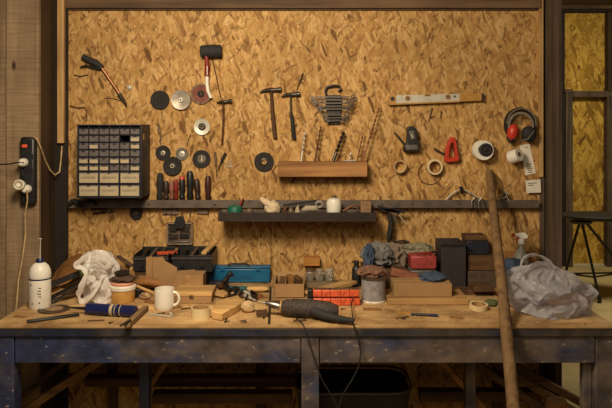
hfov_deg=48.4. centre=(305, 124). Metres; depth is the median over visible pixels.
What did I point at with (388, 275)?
box
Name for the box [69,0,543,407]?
wall
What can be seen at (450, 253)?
bin
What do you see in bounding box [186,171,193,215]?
screwdriver
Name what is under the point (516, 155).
paper roll
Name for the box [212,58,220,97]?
wooden dowel
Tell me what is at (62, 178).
strip
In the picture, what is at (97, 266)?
plastic bag
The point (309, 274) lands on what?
jar
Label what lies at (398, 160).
tape roll
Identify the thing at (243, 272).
case
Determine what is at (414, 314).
marker pen
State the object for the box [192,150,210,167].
disc
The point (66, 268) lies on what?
wooden dish
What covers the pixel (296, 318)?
extension cord
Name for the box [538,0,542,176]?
trim
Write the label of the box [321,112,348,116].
spanner
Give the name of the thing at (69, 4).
beam
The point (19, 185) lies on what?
plug adapter
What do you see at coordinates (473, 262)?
box
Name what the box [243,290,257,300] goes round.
metal fittings
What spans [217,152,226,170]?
pliers
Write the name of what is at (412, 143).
gun
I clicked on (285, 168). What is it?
block
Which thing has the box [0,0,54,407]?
wall
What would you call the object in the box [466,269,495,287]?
box
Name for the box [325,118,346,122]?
spanner
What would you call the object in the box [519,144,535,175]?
printed card
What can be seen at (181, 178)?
screwdriver
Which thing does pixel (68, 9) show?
trim
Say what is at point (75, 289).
file
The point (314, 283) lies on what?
rack
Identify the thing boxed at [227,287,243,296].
clamp parts
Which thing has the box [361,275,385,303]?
paint can
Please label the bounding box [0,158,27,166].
plug
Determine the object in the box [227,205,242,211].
spool
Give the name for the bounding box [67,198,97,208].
clamp
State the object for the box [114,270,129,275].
tin
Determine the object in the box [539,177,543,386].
trim strip
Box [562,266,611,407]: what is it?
floor
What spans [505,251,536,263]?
leaning board
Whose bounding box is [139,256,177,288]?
cardboard sheet
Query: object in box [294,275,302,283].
wooden offcut
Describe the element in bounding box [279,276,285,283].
wooden offcut
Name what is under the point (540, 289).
plastic bag
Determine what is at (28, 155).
socket
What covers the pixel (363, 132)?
bit
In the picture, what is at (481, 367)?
plank
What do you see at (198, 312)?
tape
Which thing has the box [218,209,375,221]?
shelf
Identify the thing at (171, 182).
screwdriver
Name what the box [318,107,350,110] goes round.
spanner
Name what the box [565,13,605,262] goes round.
wall
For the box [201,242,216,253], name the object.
batten
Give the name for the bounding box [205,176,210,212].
screwdriver
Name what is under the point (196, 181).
screwdriver
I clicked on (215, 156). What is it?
scriber
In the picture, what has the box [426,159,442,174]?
tape roll
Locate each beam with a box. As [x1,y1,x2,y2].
[65,0,540,8]
[562,5,611,8]
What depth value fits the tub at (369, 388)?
2.95 m
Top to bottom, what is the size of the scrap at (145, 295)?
0.026 m
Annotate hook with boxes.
[343,204,359,211]
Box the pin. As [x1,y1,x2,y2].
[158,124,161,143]
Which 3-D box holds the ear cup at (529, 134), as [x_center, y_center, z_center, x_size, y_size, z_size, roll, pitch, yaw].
[1.032,0.042,3.150,0.067,0.076,0.059,0,0,0]
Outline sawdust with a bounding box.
[11,282,608,324]
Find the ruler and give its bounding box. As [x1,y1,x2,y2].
[268,286,270,323]
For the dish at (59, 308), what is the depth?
2.65 m
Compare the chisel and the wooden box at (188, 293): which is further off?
the chisel
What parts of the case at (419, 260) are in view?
handle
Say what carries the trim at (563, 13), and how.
attached to the wall at (584, 32)
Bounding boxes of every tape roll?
[392,159,406,172]
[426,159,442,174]
[469,301,487,311]
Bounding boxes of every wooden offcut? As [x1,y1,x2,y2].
[214,289,227,296]
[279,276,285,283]
[286,274,293,283]
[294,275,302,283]
[360,201,370,211]
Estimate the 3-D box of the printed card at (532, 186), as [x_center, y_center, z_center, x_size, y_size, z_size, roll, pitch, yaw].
[1.060,0.286,3.177,0.072,0.063,0.002,0,0,0]
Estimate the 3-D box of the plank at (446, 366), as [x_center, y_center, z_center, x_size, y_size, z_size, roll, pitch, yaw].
[0.801,1.236,2.780,0.592,0.647,0.045,0,0,0]
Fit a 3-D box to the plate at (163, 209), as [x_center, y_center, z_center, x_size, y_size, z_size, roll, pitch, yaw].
[-0.635,0.405,3.194,0.077,0.028,0.012,0,0,0]
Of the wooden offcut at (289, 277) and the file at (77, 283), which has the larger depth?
the wooden offcut at (289, 277)
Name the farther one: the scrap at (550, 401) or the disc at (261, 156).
the disc at (261, 156)
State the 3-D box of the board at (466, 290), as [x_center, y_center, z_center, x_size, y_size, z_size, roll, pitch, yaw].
[0.724,0.713,2.930,0.153,0.020,0.060,0,0,0]
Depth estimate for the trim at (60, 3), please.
3.15 m
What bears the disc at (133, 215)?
hanging from the nail
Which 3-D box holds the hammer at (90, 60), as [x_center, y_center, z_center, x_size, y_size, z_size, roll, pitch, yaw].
[-0.945,-0.207,3.182,0.218,0.248,0.031,0,0,0]
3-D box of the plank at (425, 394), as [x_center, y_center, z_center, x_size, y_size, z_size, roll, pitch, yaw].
[0.827,1.222,3.090,0.629,0.045,0.060,0,0,0]
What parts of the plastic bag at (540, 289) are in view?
handle, handle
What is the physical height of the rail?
0.037 m
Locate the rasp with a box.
[135,276,161,286]
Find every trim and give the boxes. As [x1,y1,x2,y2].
[57,0,64,142]
[68,9,538,10]
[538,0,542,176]
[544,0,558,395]
[559,0,561,395]
[562,9,611,12]
[562,12,564,265]
[565,92,572,266]
[573,91,611,96]
[604,97,611,266]
[605,12,611,90]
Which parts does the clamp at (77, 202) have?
lever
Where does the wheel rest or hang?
hanging from the nail
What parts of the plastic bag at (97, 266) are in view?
handle, handle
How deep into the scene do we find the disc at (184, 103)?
3.18 m
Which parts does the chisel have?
handle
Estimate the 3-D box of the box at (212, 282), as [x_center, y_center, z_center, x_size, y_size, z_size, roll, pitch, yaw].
[-0.397,0.709,3.039,0.060,0.026,0.045,0,0,10]
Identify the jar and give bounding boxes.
[305,268,314,280]
[315,268,324,280]
[325,268,333,280]
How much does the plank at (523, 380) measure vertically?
0.641 m
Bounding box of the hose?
[393,240,409,242]
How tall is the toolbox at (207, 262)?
0.085 m
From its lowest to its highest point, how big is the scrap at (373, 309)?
0.006 m
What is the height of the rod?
0.074 m
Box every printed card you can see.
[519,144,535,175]
[525,180,540,192]
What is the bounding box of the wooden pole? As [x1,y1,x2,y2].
[486,169,520,407]
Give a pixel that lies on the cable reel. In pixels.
(483, 150)
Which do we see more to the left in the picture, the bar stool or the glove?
the glove
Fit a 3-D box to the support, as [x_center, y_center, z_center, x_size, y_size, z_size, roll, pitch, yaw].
[-0.904,1.323,3.180,0.040,0.500,0.036,0,0,0]
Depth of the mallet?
3.15 m
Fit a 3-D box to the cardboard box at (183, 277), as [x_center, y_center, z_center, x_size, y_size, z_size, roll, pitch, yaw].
[-0.501,0.675,2.934,0.127,0.094,0.092,0,0,0]
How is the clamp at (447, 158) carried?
hanging from the wall at (373, 56)
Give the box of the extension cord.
[296,318,338,407]
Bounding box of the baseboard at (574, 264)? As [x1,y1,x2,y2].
[573,263,603,265]
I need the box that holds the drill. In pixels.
[259,298,353,322]
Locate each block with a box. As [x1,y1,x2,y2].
[241,300,254,312]
[278,161,366,176]
[304,256,319,265]
[390,267,417,277]
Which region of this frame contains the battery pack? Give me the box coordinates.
[135,287,143,296]
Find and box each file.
[51,271,80,287]
[51,277,81,292]
[51,282,79,298]
[51,288,77,303]
[280,199,319,206]
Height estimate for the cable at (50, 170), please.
0.186 m
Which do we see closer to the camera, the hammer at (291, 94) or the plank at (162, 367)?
the plank at (162, 367)
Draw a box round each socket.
[21,151,32,162]
[21,165,32,176]
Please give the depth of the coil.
3.19 m
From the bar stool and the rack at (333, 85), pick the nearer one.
the rack at (333, 85)
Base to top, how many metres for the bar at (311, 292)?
0.032 m
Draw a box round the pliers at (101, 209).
[91,208,114,213]
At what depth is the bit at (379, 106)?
3.16 m
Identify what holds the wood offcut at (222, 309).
on the workbench
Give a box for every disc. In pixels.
[129,208,142,219]
[150,90,169,109]
[155,145,170,160]
[163,157,181,174]
[171,90,190,109]
[176,148,187,159]
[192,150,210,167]
[254,152,273,171]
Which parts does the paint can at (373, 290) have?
lid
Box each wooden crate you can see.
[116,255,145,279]
[206,272,208,284]
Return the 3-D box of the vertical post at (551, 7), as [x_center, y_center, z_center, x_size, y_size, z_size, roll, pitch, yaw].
[1.130,0.123,3.160,0.014,2.900,0.200,0,0,0]
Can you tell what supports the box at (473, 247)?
on the box at (473, 262)
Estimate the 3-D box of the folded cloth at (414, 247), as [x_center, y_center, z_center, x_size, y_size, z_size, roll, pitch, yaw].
[0.511,0.568,3.098,0.168,0.075,0.111,0,0,0]
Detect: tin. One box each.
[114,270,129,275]
[406,264,435,276]
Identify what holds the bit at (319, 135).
in the block at (285, 168)
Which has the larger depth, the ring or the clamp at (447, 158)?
the clamp at (447, 158)
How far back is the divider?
3.17 m
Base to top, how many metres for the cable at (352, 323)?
0.641 m
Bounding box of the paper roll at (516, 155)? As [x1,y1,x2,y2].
[507,148,523,163]
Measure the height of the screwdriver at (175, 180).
0.148 m
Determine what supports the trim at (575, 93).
attached to the wall at (584, 32)
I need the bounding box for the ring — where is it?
[315,200,322,207]
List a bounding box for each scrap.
[139,292,150,298]
[144,300,153,303]
[363,307,380,310]
[542,395,568,407]
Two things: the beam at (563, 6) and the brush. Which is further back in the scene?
the beam at (563, 6)
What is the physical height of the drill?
0.069 m
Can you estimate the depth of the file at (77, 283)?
2.79 m
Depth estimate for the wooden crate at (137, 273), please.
3.01 m
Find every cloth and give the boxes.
[386,242,407,266]
[403,242,436,255]
[504,257,524,270]
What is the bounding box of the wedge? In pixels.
[120,306,148,327]
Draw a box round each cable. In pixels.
[32,136,62,174]
[338,323,361,406]
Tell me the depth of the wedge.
2.50 m
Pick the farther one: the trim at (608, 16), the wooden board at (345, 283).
the trim at (608, 16)
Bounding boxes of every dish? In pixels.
[38,304,69,313]
[52,254,82,286]
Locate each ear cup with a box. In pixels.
[507,124,518,139]
[522,126,536,141]
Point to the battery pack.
(138, 291)
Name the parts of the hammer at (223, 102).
handle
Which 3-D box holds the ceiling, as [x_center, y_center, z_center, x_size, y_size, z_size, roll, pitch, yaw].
[1.000,-1.352,3.700,9.000,0.050,9.400,0,0,0]
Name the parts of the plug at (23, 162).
cord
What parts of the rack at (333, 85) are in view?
hook handle, holder plate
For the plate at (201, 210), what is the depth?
3.19 m
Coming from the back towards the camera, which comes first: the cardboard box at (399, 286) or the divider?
the divider
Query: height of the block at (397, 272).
0.053 m
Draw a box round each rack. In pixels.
[305,280,334,286]
[324,84,341,123]
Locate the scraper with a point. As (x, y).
(159, 252)
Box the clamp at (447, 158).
[434,137,458,161]
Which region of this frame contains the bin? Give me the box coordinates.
[435,238,466,288]
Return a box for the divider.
[445,186,479,199]
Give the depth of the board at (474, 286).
2.87 m
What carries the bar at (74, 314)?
on the workbench
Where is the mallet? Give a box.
[200,45,221,98]
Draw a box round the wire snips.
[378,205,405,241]
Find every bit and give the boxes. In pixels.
[300,132,305,161]
[314,126,321,161]
[332,131,344,161]
[357,132,363,161]
[362,106,379,161]
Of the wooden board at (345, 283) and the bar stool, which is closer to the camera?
the wooden board at (345, 283)
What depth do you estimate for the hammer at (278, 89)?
3.18 m
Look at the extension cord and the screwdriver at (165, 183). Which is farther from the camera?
the screwdriver at (165, 183)
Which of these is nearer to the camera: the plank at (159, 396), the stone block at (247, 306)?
the stone block at (247, 306)
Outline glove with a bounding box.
[259,197,279,211]
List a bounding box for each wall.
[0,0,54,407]
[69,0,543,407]
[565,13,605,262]
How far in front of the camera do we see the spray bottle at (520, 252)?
3.07 m
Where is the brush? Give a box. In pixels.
[135,282,153,294]
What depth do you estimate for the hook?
3.09 m
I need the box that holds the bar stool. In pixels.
[562,211,611,303]
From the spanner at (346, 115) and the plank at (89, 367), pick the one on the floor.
the plank at (89, 367)
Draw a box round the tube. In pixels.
[69,303,137,316]
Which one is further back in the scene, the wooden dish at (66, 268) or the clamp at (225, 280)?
the wooden dish at (66, 268)
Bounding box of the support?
[107,363,117,407]
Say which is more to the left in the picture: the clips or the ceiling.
the clips
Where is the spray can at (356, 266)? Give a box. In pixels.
[352,260,360,286]
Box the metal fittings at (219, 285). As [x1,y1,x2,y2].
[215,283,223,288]
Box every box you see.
[173,269,205,290]
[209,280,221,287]
[271,271,303,297]
[361,261,407,288]
[390,277,451,296]
[462,238,488,254]
[466,251,494,270]
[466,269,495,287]
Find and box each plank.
[21,363,67,398]
[21,363,102,407]
[84,373,298,386]
[131,363,167,407]
[152,389,291,403]
[386,289,468,304]
[418,387,557,401]
[439,363,487,407]
[476,363,544,407]
[488,363,575,407]
[516,363,579,405]
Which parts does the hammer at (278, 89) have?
handle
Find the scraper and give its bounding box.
[157,251,174,254]
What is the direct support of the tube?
on the workbench
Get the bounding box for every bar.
[27,313,79,322]
[307,288,358,296]
[307,297,359,305]
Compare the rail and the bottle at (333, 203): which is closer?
the bottle at (333, 203)
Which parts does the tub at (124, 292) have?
lid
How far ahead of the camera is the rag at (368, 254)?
2.96 m
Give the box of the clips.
[471,197,484,207]
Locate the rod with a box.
[70,105,86,120]
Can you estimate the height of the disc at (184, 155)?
0.059 m
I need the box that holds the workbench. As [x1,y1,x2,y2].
[0,280,611,407]
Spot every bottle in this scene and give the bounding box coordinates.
[28,238,50,309]
[327,195,340,211]
[512,232,529,264]
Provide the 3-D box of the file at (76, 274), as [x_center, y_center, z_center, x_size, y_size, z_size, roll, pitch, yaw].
[-0.976,0.624,2.760,0.120,0.056,0.030,0,0,-20]
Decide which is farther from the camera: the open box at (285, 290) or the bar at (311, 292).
the open box at (285, 290)
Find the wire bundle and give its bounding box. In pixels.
[497,190,509,200]
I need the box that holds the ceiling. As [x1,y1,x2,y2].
[562,0,611,4]
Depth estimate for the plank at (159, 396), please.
3.04 m
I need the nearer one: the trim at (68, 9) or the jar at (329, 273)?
the jar at (329, 273)
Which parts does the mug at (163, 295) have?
handle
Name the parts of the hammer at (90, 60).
handle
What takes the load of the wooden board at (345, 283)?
on the workbench
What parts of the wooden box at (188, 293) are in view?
case lid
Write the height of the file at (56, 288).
0.058 m
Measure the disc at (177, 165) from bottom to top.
0.088 m
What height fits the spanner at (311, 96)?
0.023 m
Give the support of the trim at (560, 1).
attached to the wall at (373, 56)
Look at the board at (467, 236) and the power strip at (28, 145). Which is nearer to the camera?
the power strip at (28, 145)
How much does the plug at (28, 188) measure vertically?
0.659 m
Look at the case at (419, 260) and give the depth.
2.98 m
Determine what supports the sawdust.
on the workbench
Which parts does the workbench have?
leg, leg, metal strip, leg, leg, leg, leg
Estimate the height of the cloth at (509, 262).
0.093 m
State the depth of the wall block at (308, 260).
3.15 m
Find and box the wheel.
[194,119,209,134]
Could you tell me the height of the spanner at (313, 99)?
0.023 m
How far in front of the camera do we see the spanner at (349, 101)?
3.16 m
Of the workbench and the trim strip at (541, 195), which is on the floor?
the workbench
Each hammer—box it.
[80,54,126,106]
[216,99,231,143]
[260,87,281,137]
[281,92,299,138]
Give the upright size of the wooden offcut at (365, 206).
0.079 m
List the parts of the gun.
lever, steel plate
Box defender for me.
[503,107,536,142]
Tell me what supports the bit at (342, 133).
in the block at (285, 168)
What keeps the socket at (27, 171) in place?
attached to the power strip at (28, 145)
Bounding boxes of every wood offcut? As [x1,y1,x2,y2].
[212,295,243,320]
[256,309,267,316]
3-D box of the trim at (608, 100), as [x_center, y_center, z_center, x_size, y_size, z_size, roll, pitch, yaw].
[3.374,0.633,7.590,0.072,1.880,0.100,0,0,0]
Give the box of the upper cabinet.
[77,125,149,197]
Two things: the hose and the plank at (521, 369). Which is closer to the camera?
the plank at (521, 369)
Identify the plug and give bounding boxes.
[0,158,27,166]
[15,185,31,309]
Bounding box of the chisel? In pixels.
[230,286,267,291]
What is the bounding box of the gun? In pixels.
[394,126,419,150]
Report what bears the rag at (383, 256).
on the box at (388, 275)
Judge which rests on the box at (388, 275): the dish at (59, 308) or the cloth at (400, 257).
the cloth at (400, 257)
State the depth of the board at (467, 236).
3.05 m
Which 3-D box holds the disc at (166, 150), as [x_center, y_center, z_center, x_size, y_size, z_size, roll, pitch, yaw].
[-0.671,0.132,3.197,0.071,0.071,0.007,0,0,0]
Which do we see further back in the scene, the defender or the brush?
the defender
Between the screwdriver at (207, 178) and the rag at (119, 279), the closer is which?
the rag at (119, 279)
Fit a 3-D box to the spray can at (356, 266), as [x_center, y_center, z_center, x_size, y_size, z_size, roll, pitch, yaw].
[0.227,0.665,3.058,0.042,0.115,0.042,0,0,0]
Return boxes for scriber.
[214,152,216,177]
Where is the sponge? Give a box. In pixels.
[484,299,497,306]
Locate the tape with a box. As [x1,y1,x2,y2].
[191,305,209,320]
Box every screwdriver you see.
[156,173,162,210]
[163,181,168,212]
[169,180,173,215]
[174,179,177,210]
[179,176,184,212]
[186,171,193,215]
[194,179,200,210]
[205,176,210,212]
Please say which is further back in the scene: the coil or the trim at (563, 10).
the trim at (563, 10)
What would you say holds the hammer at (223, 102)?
hanging from the wall at (373, 56)
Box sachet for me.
[302,205,318,211]
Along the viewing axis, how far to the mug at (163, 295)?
2.65 m
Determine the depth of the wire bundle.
3.16 m
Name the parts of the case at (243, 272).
moulded panel, handle, case lid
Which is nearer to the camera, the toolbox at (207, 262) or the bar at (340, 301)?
the bar at (340, 301)
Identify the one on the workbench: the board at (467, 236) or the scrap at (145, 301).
the scrap at (145, 301)
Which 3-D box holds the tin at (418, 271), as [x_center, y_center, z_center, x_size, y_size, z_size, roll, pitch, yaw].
[0.513,0.679,3.042,0.113,0.088,0.155,0,0,0]
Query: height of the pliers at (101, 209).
0.032 m
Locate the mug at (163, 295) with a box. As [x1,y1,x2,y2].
[154,286,180,310]
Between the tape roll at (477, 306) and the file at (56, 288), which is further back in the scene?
the file at (56, 288)
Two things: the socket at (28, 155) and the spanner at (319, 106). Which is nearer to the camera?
the socket at (28, 155)
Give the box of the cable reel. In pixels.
[471,140,493,160]
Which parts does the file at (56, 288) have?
handle, blade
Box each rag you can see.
[109,274,135,282]
[356,265,386,277]
[359,241,393,267]
[363,243,374,265]
[419,271,446,281]
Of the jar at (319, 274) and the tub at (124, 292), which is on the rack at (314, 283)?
the jar at (319, 274)
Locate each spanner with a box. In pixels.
[310,94,355,98]
[311,97,354,101]
[313,101,353,104]
[316,105,352,107]
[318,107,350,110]
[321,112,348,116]
[323,115,347,119]
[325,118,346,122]
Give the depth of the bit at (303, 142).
3.16 m
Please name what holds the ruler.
on the workbench
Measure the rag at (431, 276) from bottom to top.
0.046 m
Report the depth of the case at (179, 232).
3.18 m
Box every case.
[167,216,192,244]
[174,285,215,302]
[209,263,270,282]
[407,252,436,268]
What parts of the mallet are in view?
handle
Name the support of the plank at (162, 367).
on the floor
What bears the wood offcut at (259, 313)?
on the workbench
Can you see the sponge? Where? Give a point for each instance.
(491, 302)
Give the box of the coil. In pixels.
[418,163,451,187]
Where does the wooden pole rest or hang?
on the floor
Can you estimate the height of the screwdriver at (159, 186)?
0.176 m
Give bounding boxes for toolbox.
[132,246,174,270]
[171,246,216,271]
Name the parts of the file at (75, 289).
handle, blade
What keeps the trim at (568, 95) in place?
attached to the wall at (584, 32)
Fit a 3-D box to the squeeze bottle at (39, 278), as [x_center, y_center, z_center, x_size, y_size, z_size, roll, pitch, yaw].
[-1.054,0.586,2.698,0.085,0.275,0.086,0,0,0]
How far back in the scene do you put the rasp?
2.87 m
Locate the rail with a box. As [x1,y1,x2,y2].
[68,200,538,207]
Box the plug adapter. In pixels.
[14,180,25,190]
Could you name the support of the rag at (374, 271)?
on the paint can at (373, 290)
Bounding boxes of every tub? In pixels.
[110,281,135,303]
[294,365,412,407]
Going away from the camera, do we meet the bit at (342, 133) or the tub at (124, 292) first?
the tub at (124, 292)
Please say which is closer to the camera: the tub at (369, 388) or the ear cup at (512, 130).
the tub at (369, 388)
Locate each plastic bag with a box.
[73,250,119,304]
[506,253,598,319]
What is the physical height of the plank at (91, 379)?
0.041 m
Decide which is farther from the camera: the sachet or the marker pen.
the sachet
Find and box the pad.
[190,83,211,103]
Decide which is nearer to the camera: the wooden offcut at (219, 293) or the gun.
the wooden offcut at (219, 293)
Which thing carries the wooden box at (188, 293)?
on the workbench
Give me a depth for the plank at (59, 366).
2.92 m
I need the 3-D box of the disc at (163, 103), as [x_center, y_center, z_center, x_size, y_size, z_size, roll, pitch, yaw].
[-0.685,-0.117,3.194,0.089,0.089,0.013,0,0,0]
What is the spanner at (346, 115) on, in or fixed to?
in the rack at (333, 85)
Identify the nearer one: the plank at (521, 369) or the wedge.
the wedge
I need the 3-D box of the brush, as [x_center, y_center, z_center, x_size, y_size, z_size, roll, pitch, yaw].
[-0.668,0.664,2.783,0.143,0.038,0.017,0,0,40]
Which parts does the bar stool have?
leg, seat plate, seat, leg, leg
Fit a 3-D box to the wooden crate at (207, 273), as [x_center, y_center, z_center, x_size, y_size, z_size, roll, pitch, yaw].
[-0.515,0.685,3.087,0.142,0.074,0.155,0,0,0]
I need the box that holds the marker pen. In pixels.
[411,313,437,316]
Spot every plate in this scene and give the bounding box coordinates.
[162,208,178,213]
[197,208,208,213]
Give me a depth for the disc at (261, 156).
3.19 m
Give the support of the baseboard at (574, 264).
attached to the wall at (584, 32)
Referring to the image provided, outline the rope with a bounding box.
[65,372,79,387]
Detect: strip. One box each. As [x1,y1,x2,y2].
[20,137,36,204]
[55,0,68,407]
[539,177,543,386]
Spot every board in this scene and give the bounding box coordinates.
[305,279,356,293]
[455,287,493,294]
[461,233,486,240]
[468,282,493,291]
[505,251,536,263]
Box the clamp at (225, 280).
[222,271,233,290]
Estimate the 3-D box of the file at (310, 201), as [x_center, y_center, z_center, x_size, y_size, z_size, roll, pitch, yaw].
[-0.032,0.358,3.115,0.193,0.037,0.012,0,0,0]

